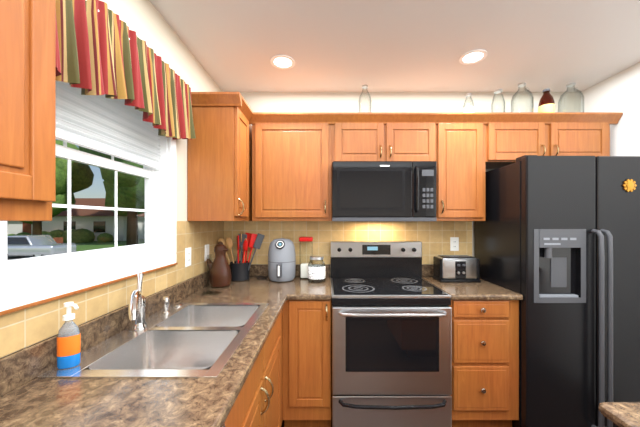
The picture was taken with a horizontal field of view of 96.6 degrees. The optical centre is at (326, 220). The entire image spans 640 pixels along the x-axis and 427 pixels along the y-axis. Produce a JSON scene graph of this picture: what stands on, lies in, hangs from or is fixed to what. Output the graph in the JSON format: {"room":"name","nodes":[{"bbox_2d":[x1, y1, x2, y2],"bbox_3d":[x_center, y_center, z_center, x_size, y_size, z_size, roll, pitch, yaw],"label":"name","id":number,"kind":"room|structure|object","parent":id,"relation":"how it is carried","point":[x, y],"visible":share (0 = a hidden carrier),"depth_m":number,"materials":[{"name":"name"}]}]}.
{"room":"kitchen","nodes":[
{"label":"kitchen","id":0,"kind":"room"},
{"bbox_2d":[1,0,222,357],"bbox_3d":[-0.940,0.140,0.205,0.110,2.480,4.750,0,0,0],"label":"wall","id":1,"kind":"structure","parent":0,"point":[144,20],"depth_m":1.63,"materials":[{"name":"paint"}]},
{"bbox_2d":[0,0,55,220],"bbox_3d":[-0.708,-0.372,0.151,0.348,0.745,0.922,0,0,0],"label":"upper cabinet","id":2,"kind":"object","parent":1,"relation":"attached to","point":[27,110],"visible":1,"depth_m":0.55,"materials":[{"name":"brown wood"}]},
{"bbox_2d":[0,135,175,311],"bbox_3d":[-0.931,-0.247,1.180,0.128,0.981,0.926,0,0,0],"label":"window","id":3,"kind":"structure","parent":1,"relation":"in","point":[159,209],"depth_m":1.16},
{"bbox_2d":[56,81,160,168],"bbox_3d":[-0.925,-0.475,1.180,0.032,0.384,0.778,0,0,0],"label":"window shade","id":4,"kind":"object","parent":3,"relation":"attached to","point":[117,128],"visible":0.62,"depth_m":1.19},
{"bbox_2d":[56,0,195,139],"bbox_3d":[-0.816,-0.609,1.173,0.101,0.373,1.085,0,0,0],"label":"valance","id":5,"kind":"object","parent":3,"relation":"attached to","point":[102,48],"visible":0.83,"depth_m":1.09,"materials":[{"name":"multicoloured fabric"}]},
{"bbox_2d":[0,221,223,357],"bbox_3d":[-0.882,0.184,0.830,0.006,0.368,3.200,0,0,0],"label":"wall tile","id":6,"kind":"structure","parent":1,"relation":"attached to","point":[23,328],"depth_m":1.14,"materials":[{"name":"beige tile"}]},
{"bbox_2d":[0,263,177,315],"bbox_3d":[-0.872,0.246,1.121,0.014,0.011,1.062,0,0,0],"label":"window sill","id":7,"kind":"structure","parent":6,"relation":"attached to","point":[8,311],"depth_m":0.96,"materials":[{"name":"brown wood"}]},
{"bbox_2d":[185,247,190,266],"bbox_3d":[-0.875,0.227,1.800,0.007,0.116,0.072,0,0,0],"label":"electrical outlet","id":8,"kind":"object","parent":6,"relation":"attached to","point":[187,250],"depth_m":1.78,"materials":[{"name":"white plastic"}]},
{"bbox_2d":[205,244,208,260],"bbox_3d":[-0.875,0.230,2.080,0.007,0.116,0.072,0,0,0],"label":"electrical outlet","id":9,"kind":"object","parent":6,"relation":"attached to","point":[206,246],"depth_m":2.07,"materials":[{"name":"white plastic"}]},
{"bbox_2d":[187,100,250,220],"bbox_3d":[-0.726,-0.372,1.943,0.312,0.746,0.285,0,0,0],"label":"upper cabinet","id":10,"kind":"object","parent":1,"relation":"attached to","point":[219,156],"depth_m":1.80,"materials":[{"name":"brown wood"}]},
{"bbox_2d":[150,0,639,91],"bbox_3d":[0.640,-1.150,0.130,3.350,0.100,4.900,0,0,0],"label":"ceiling","id":11,"kind":"structure","parent":0,"point":[395,45],"depth_m":1.76,"materials":[{"name":"paint"}]},
{"bbox_2d":[270,55,294,68],"bbox_3d":[-0.305,-1.097,1.970,0.170,0.006,0.170,0,0,0],"label":"recessed light","id":12,"kind":"object","parent":11,"relation":"in","point":[282,61],"visible":1,"depth_m":1.96,"materials":[{"name":"white"}]},
{"bbox_2d":[459,49,486,64],"bbox_3d":[0.978,-1.097,1.910,0.170,0.006,0.170,0,0,0],"label":"recessed light","id":13,"kind":"object","parent":11,"relation":"in","point":[473,57],"visible":1,"depth_m":1.91,"materials":[{"name":"white"}]},
{"bbox_2d":[240,92,580,280],"bbox_3d":[0.715,0.140,2.505,3.200,2.480,0.150,0,0,0],"label":"wall","id":14,"kind":"structure","parent":0,"point":[350,101],"depth_m":2.43,"materials":[{"name":"paint"}]},
{"bbox_2d":[208,264,267,275],"bbox_3d":[-0.569,0.435,2.104,0.390,0.131,0.648,0,0,0],"label":"backsplash","id":15,"kind":"structure","parent":14,"relation":"attached to","point":[255,269],"depth_m":2.41,"materials":[{"name":"stone"}]},
{"bbox_2d":[251,116,334,220],"bbox_3d":[-0.262,-0.372,2.269,0.595,0.746,0.315,0,0,0],"label":"upper cabinet","id":16,"kind":"object","parent":14,"relation":"attached to","point":[271,166],"depth_m":2.11,"materials":[{"name":"brown wood"}]},
{"bbox_2d":[224,221,471,263],"bbox_3d":[0.190,0.260,2.427,2.090,0.520,0.007,0,0,0],"label":"wall tile","id":17,"kind":"structure","parent":14,"relation":"attached to","point":[434,236],"depth_m":2.42,"materials":[{"name":"beige tile"}]},
{"bbox_2d":[450,237,458,250],"bbox_3d":[1.083,0.196,2.420,0.072,0.116,0.007,0,0,0],"label":"electrical outlet","id":18,"kind":"object","parent":17,"relation":"attached to","point":[454,243],"depth_m":2.42,"materials":[{"name":"white plastic"}]},
{"bbox_2d":[335,116,394,160],"bbox_3d":[0.262,-0.589,2.269,0.454,0.313,0.315,0,0,0],"label":"upper cabinet","id":19,"kind":"object","parent":14,"relation":"attached to","point":[357,138],"depth_m":2.11,"materials":[{"name":"brown wood"}]},
{"bbox_2d":[359,84,370,111],"bbox_3d":[0.295,-0.900,2.215,0.100,0.306,0.100,0,0,0],"label":"bottle","id":20,"kind":"object","parent":19,"relation":"on","point":[364,86],"visible":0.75,"depth_m":2.21,"materials":[{"name":"clear glass"}]},
{"bbox_2d":[332,161,436,220],"bbox_3d":[0.410,-0.211,2.205,0.744,0.429,0.444,0,0,0],"label":"over-the-range microwave","id":21,"kind":"object","parent":19,"relation":"attached to","point":[384,190],"visible":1,"depth_m":2.03,"materials":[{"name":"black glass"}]},
{"bbox_2d":[395,116,438,163],"bbox_3d":[0.594,-0.589,2.269,0.442,0.313,0.315,0,0,0],"label":"upper cabinet","id":22,"kind":"object","parent":14,"relation":"attached to","point":[416,137],"depth_m":2.11,"materials":[{"name":"brown wood"}]},
{"bbox_2d":[436,116,490,220],"bbox_3d":[1.000,-0.372,2.269,0.370,0.746,0.315,0,0,0],"label":"upper cabinet","id":23,"kind":"object","parent":14,"relation":"attached to","point":[464,141],"depth_m":2.11,"materials":[{"name":"brown wood"}]},
{"bbox_2d":[463,93,474,111],"bbox_3d":[1.101,-0.868,2.215,0.082,0.241,0.082,0,0,0],"label":"bottle","id":24,"kind":"object","parent":23,"relation":"on","point":[469,109],"visible":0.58,"depth_m":2.19,"materials":[{"name":"clear glass"}]},
{"bbox_2d":[491,116,550,168],"bbox_3d":[1.411,-0.594,2.269,0.453,0.303,0.315,0,0,0],"label":"upper cabinet","id":25,"kind":"object","parent":14,"relation":"attached to","point":[512,137],"depth_m":2.11,"materials":[{"name":"brown wood"}]},
{"bbox_2d":[491,89,504,111],"bbox_3d":[1.330,-0.882,2.215,0.096,0.271,0.096,0,0,0],"label":"bottle","id":26,"kind":"object","parent":25,"relation":"on","point":[498,91],"visible":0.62,"depth_m":2.20,"materials":[{"name":"clear glass"}]},
{"bbox_2d":[511,82,533,111],"bbox_3d":[1.515,-0.907,2.215,0.148,0.321,0.148,0,0,0],"label":"bottle","id":27,"kind":"object","parent":25,"relation":"on","point":[522,84],"visible":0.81,"depth_m":2.20,"materials":[{"name":"clear glass"}]},
{"bbox_2d":[551,116,614,156],"bbox_3d":[1.877,-0.594,2.269,0.477,0.303,0.315,0,0,0],"label":"upper cabinet","id":28,"kind":"object","parent":14,"relation":"attached to","point":[570,135],"depth_m":2.11,"materials":[{"name":"brown wood"}]},
{"bbox_2d":[538,88,554,111],"bbox_3d":[1.705,-0.885,2.215,0.102,0.276,0.102,0,0,0],"label":"bottle","id":29,"kind":"object","parent":28,"relation":"on","point":[546,102],"visible":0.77,"depth_m":2.18,"materials":[{"name":"brown glass"}]},
{"bbox_2d":[558,82,583,111],"bbox_3d":[1.895,-0.907,2.215,0.156,0.321,0.156,0,0,0],"label":"bottle","id":30,"kind":"object","parent":28,"relation":"on","point":[571,84],"visible":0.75,"depth_m":2.20,"materials":[{"name":"clear glass"}]},
{"bbox_2d":[581,62,639,155],"bbox_3d":[2.240,0.140,0.130,0.150,2.480,4.600,0,0,0],"label":"wall","id":31,"kind":"structure","parent":0,"point":[619,92],"depth_m":2.10,"materials":[{"name":"white paint"}]},
{"bbox_2d":[599,402,639,426],"bbox_3d":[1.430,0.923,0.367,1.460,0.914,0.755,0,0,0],"label":"countertop","id":32,"kind":"structure","parent":0,"point":[623,414],"depth_m":0.70,"materials":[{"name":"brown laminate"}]},
{"bbox_3d":[0.640,1.430,0.130,3.350,0.100,4.900,0,0,0],"label":"floor","id":33,"kind":"structure","parent":0,"visible":0},
{"bbox_2d":[225,383,244,426],"bbox_3d":[-0.575,0.942,0.460,0.616,0.876,0.834,0,0,0],"label":"base cabinet","id":34,"kind":"object","parent":33,"relation":"on","point":[236,417],"depth_m":0.86,"materials":[{"name":"brown wood"}]},
{"bbox_2d":[245,344,280,426],"bbox_3d":[-0.575,1.030,1.220,0.616,0.699,0.831,0,0,0],"label":"base cabinet","id":35,"kind":"object","parent":33,"relation":"on","point":[263,383],"depth_m":1.21,"materials":[{"name":"brown wood"}]},
{"bbox_2d":[265,300,288,426],"bbox_3d":[-0.575,0.942,2.001,0.616,0.876,0.853,0,0,0],"label":"base cabinet","id":36,"kind":"object","parent":33,"relation":"on","point":[288,381],"depth_m":1.83,"materials":[{"name":"brown wood"}]},
{"bbox_2d":[289,300,330,426],"bbox_3d":[-0.129,0.942,2.119,0.312,0.876,0.616,0,0,0],"label":"base cabinet","id":37,"kind":"object","parent":33,"relation":"on","point":[309,320],"depth_m":1.81,"materials":[{"name":"brown wood"}]},
{"bbox_2d":[0,271,295,426],"bbox_3d":[-0.552,0.435,0.829,0.660,0.131,3.198,0,0,0],"label":"countertop","id":38,"kind":"structure","parent":37,"relation":"on","point":[28,398],"depth_m":0.80,"materials":[{"name":"stone"}]},
{"bbox_2d":[128,273,147,330],"bbox_3d":[-0.779,0.345,1.160,0.132,0.232,0.211,0,0,0],"label":"faucet","id":39,"kind":"object","parent":38,"relation":"on","point":[136,309],"visible":1,"depth_m":1.20,"materials":[{"name":"silver metal"}]},
{"bbox_2d":[37,303,268,377],"bbox_3d":[-0.594,0.556,1.225,0.534,0.190,0.760,0,0,0],"label":"sink","id":40,"kind":"object","parent":38,"relation":"in","point":[194,340],"visible":0.69,"depth_m":1.21,"materials":[{"name":"silver metal"}]},
{"bbox_2d":[57,302,80,368],"bbox_3d":[-0.809,0.359,0.902,0.070,0.203,0.040,0,0,0],"label":"soap dispenser","id":41,"kind":"object","parent":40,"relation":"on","point":[68,344],"visible":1,"depth_m":0.89,"materials":[{"name":"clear plastic"}]},
{"bbox_2d":[161,296,169,313],"bbox_3d":[-0.809,0.419,1.430,0.040,0.083,0.040,0,0,0],"label":"sprayer","id":42,"kind":"object","parent":40,"relation":"on","point":[165,302],"visible":1,"depth_m":1.42,"materials":[{"name":"silver metal"}]},
{"bbox_2d":[201,255,222,294],"bbox_3d":[-0.743,0.340,1.830,0.115,0.250,0.080,0,0,0],"label":"acrylic stand","id":43,"kind":"object","parent":38,"relation":"on","point":[208,292],"visible":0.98,"depth_m":1.83,"materials":[{"name":"clear plastic"}]},
{"bbox_2d":[206,241,231,287],"bbox_3d":[-0.769,0.305,2.030,0.175,0.320,0.128,0,0,0],"label":"figurine","id":44,"kind":"object","parent":38,"relation":"on","point":[221,277],"visible":0.88,"depth_m":2.00,"materials":[{"name":"brown ceramic"}]},
{"bbox_2d":[218,232,264,280],"bbox_3d":[-0.676,0.278,2.284,0.361,0.375,0.204,0,0,0],"label":"utensil crock","id":45,"kind":"object","parent":38,"relation":"on","point":[240,269],"visible":1,"depth_m":2.25,"materials":[{"name":"black ceramic"}]},
{"bbox_2d":[268,238,295,281],"bbox_3d":[-0.355,0.300,2.221,0.219,0.330,0.256,0,0,0],"label":"air fryer","id":46,"kind":"object","parent":38,"relation":"on","point":[281,260],"visible":1,"depth_m":2.16,"materials":[{"name":"grey plastic"}]},
{"bbox_2d":[295,264,330,299],"bbox_3d":[-0.099,0.435,2.111,0.250,0.131,0.633,0,0,0],"label":"countertop","id":47,"kind":"structure","parent":37,"relation":"on","point":[305,290],"depth_m":2.00,"materials":[{"name":"stone"}]},
{"bbox_2d":[299,237,312,278],"bbox_3d":[-0.170,0.298,2.325,0.108,0.335,0.108,0,0,0],"label":"canister","id":48,"kind":"object","parent":47,"relation":"on","point":[304,270],"visible":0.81,"depth_m":2.28,"materials":[{"name":"clear glass"}]},
{"bbox_2d":[308,256,324,282],"bbox_3d":[-0.080,0.368,2.195,0.136,0.194,0.136,0,0,0],"label":"glass jar","id":49,"kind":"object","parent":47,"relation":"on","point":[316,272],"visible":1,"depth_m":2.15,"materials":[{"name":"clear glass"}]},
{"bbox_2d":[330,241,451,426],"bbox_3d":[0.405,0.775,2.057,0.753,1.210,0.707,0,0,0],"label":"range","id":50,"kind":"object","parent":33,"relation":"on","point":[391,337],"visible":1,"depth_m":1.77,"materials":[{"name":"silver metal"}]},
{"bbox_2d":[450,300,518,426],"bbox_3d":[1.007,0.942,2.119,0.450,0.876,0.618,0,0,0],"label":"base cabinet","id":51,"kind":"object","parent":33,"relation":"on","point":[485,333],"depth_m":1.81,"materials":[{"name":"brown wood"}]},
{"bbox_2d":[422,264,522,299],"bbox_3d":[1.008,0.435,2.111,0.451,0.131,0.633,0,0,0],"label":"countertop","id":52,"kind":"structure","parent":51,"relation":"on","point":[483,290],"depth_m":1.94,"materials":[{"name":"stone"}]},
{"bbox_2d":[432,255,480,281],"bbox_3d":[1.010,0.369,2.227,0.308,0.192,0.184,0,0,0],"label":"toaster","id":53,"kind":"object","parent":52,"relation":"on","point":[456,268],"visible":1,"depth_m":2.16,"materials":[{"name":"silver metal"}]},
{"bbox_2d":[474,155,639,426],"bbox_3d":[1.692,0.481,2.051,0.905,1.797,0.697,0,0,0],"label":"fridge","id":54,"kind":"object","parent":33,"relation":"on","point":[557,242],"visible":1,"depth_m":1.77,"materials":[{"name":"black metal"}]},
{"label":"outside","id":55,"kind":"structure","parent":0,"visible":0},
{"bbox_2d":[63,239,144,251],"bbox_3d":[-80.960,2.430,42.430,159.849,0.200,240.000,0,0,0],"label":"ground","id":56,"kind":"structure","parent":55,"point":[93,245],"depth_m":28.26,"materials":[{"name":"green plant"}]},
{"bbox_2d":[7,256,32,259],"bbox_3d":[-81.135,2.320,13.180,159.500,0.020,15.500,0,0,0],"label":"street","id":57,"kind":"structure","parent":56,"relation":"on","point":[13,257],"depth_m":18.04,"materials":[{"name":"grey asphalt"}]},
{"bbox_2d":[7,235,76,256],"bbox_3d":[-18.585,1.600,17.830,4.450,1.420,1.780,0,0,0],"label":"car","id":58,"kind":"object","parent":57,"relation":"on","point":[37,247],"depth_m":17.04,"materials":[{"name":"silver metal"}]},
{"bbox_2d":[20,140,93,234],"bbox_3d":[-26.965,-3.036,27.823,6.827,10.732,8.269,0,0,0],"label":"tree","id":59,"kind":"object","parent":56,"relation":"on","point":[77,169],"depth_m":27.13,"materials":[{"name":"green plant"}]},
{"bbox_2d":[7,228,113,242],"bbox_3d":[-35.637,1.778,31.433,24.028,1.964,2.406,0,0,0],"label":"bush","id":60,"kind":"object","parent":56,"relation":"on","point":[78,235],"depth_m":30.84,"materials":[{"name":"green plant"}]},
{"bbox_2d":[7,198,144,242],"bbox_3d":[-34.235,-0.370,34.230,22.500,5.400,19.600,0,0,0],"label":"house","id":61,"kind":"structure","parent":56,"relation":"on","point":[101,218],"depth_m":33.43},
{"bbox_2d":[79,146,144,245],"bbox_3d":[-18.337,-4.163,26.473,9.065,12.986,9.412,0,0,0],"label":"tree","id":62,"kind":"object","parent":56,"relation":"on","point":[125,190],"depth_m":25.35,"materials":[{"name":"green plant"}]}
]}

